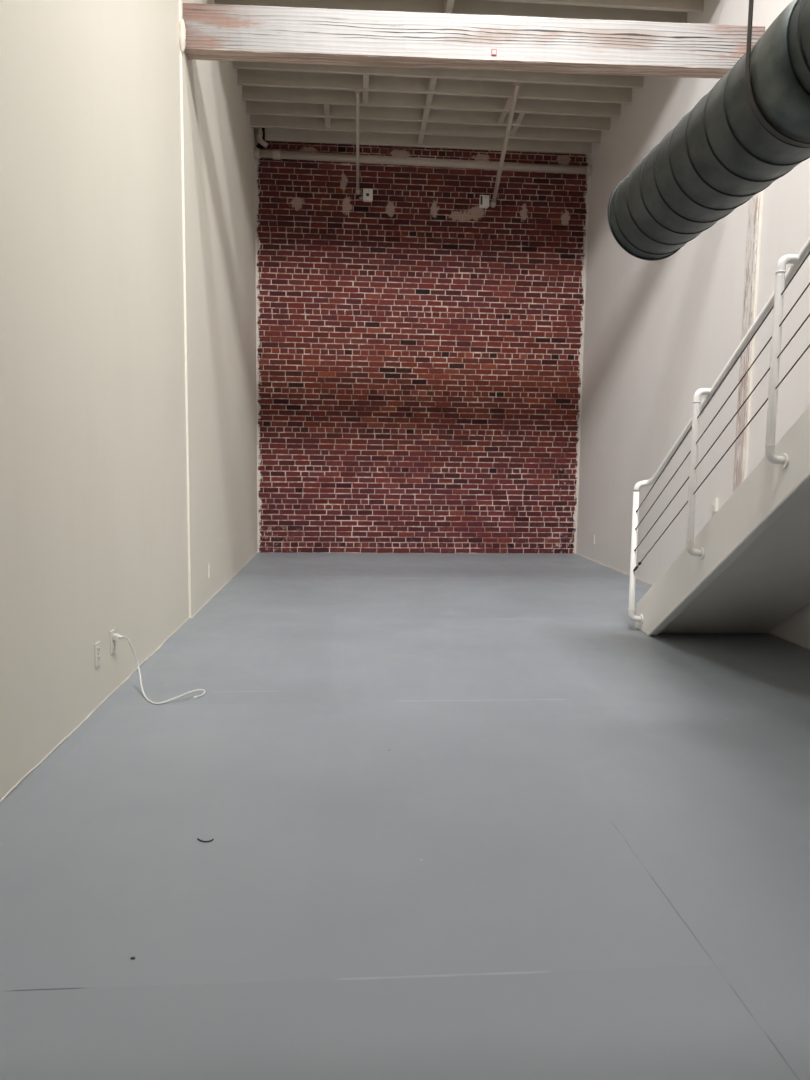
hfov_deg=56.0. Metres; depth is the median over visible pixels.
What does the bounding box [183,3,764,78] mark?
timber beam
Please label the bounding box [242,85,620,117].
joist
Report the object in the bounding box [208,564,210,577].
wall outlet
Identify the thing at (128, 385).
wall
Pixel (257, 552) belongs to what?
trim
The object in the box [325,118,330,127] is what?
block
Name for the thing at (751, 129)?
spiral duct
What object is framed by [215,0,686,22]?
joist
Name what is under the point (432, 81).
block
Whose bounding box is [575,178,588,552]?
trim
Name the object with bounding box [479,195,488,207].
junction box
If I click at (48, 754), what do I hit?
trim
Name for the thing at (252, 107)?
joist
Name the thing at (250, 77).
joist
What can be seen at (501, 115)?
block
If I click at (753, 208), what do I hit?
timber post
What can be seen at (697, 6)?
joist
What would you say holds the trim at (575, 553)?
attached to the wall at (657, 333)
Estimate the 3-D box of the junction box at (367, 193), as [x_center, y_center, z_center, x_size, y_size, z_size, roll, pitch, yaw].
[-0.471,-4.354,9.635,0.124,0.144,0.088,0,6,-4]
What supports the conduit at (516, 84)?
attached to the wall at (419, 344)
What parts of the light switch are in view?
plate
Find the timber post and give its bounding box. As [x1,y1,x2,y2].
[733,192,759,491]
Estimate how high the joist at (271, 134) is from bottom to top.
0.234 m
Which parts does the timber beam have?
metal plate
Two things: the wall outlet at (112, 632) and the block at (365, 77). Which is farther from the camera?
the block at (365, 77)
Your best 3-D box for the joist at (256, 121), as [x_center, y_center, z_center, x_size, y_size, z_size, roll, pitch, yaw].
[0.285,-5.038,9.240,4.265,0.234,0.042,0,6,-4]
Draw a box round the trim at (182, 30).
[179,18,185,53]
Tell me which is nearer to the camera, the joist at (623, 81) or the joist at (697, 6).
the joist at (697, 6)
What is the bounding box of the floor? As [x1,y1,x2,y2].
[0,553,809,1079]
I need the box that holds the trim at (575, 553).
[575,553,809,649]
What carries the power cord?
on the floor
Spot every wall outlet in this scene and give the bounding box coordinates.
[94,641,100,667]
[110,629,115,652]
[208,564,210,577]
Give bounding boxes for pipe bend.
[256,128,267,147]
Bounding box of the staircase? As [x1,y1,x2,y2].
[628,237,809,635]
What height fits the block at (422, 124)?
0.215 m
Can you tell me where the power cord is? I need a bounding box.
[113,634,204,703]
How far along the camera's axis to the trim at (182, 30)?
5.39 m
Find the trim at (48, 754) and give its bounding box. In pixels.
[0,618,189,802]
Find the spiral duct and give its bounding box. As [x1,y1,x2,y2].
[608,0,809,260]
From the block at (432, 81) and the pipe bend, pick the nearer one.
the block at (432, 81)
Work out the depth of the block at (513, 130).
9.14 m
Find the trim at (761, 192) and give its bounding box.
[743,191,762,480]
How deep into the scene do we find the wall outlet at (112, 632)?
3.92 m
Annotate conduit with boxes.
[354,89,360,194]
[490,82,520,207]
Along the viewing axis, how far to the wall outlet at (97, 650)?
3.69 m
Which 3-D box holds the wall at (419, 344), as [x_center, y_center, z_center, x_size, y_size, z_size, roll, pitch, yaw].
[0.216,-2.539,10.014,4.267,5.438,0.204,0,6,-4]
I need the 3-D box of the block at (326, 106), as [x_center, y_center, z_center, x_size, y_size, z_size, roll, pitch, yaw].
[-0.887,-4.993,8.639,0.062,0.215,0.300,0,6,-4]
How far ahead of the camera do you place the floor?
2.42 m
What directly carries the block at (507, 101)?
attached to the deck
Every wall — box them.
[0,0,257,799]
[255,128,589,553]
[576,0,809,647]
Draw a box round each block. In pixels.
[324,104,329,114]
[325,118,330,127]
[362,91,367,102]
[363,75,368,87]
[417,135,423,143]
[420,122,426,132]
[422,109,429,119]
[425,94,432,105]
[428,78,436,90]
[444,0,454,13]
[498,112,506,122]
[503,98,511,109]
[509,126,517,135]
[515,113,524,123]
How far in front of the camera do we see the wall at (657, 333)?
7.30 m
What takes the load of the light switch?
attached to the wall at (657, 333)
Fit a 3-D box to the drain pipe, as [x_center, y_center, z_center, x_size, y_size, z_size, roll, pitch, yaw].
[0.258,-4.761,9.597,4.264,0.157,0.124,0,6,-4]
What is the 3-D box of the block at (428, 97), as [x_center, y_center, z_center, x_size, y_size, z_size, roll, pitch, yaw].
[0.270,-4.952,8.380,0.062,0.215,0.300,0,6,-4]
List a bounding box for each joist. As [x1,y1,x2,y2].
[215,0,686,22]
[233,61,643,87]
[238,69,631,103]
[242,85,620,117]
[246,101,610,130]
[250,114,600,142]
[265,128,591,154]
[487,0,703,12]
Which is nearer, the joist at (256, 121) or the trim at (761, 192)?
the trim at (761, 192)
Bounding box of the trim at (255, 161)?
[255,161,258,552]
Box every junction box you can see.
[363,188,372,201]
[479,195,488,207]
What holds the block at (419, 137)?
attached to the deck
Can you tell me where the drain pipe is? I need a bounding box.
[254,148,591,174]
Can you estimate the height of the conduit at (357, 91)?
0.624 m
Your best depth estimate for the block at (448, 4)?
6.69 m
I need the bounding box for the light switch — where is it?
[712,498,717,511]
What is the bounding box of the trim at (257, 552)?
[191,552,257,617]
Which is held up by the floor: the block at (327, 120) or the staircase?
the staircase
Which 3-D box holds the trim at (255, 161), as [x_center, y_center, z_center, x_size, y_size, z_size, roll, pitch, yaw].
[-1.897,-2.286,9.786,0.021,4.930,0.016,0,6,-4]
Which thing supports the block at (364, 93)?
attached to the deck
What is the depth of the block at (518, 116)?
8.84 m
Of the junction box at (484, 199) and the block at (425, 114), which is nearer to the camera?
the block at (425, 114)

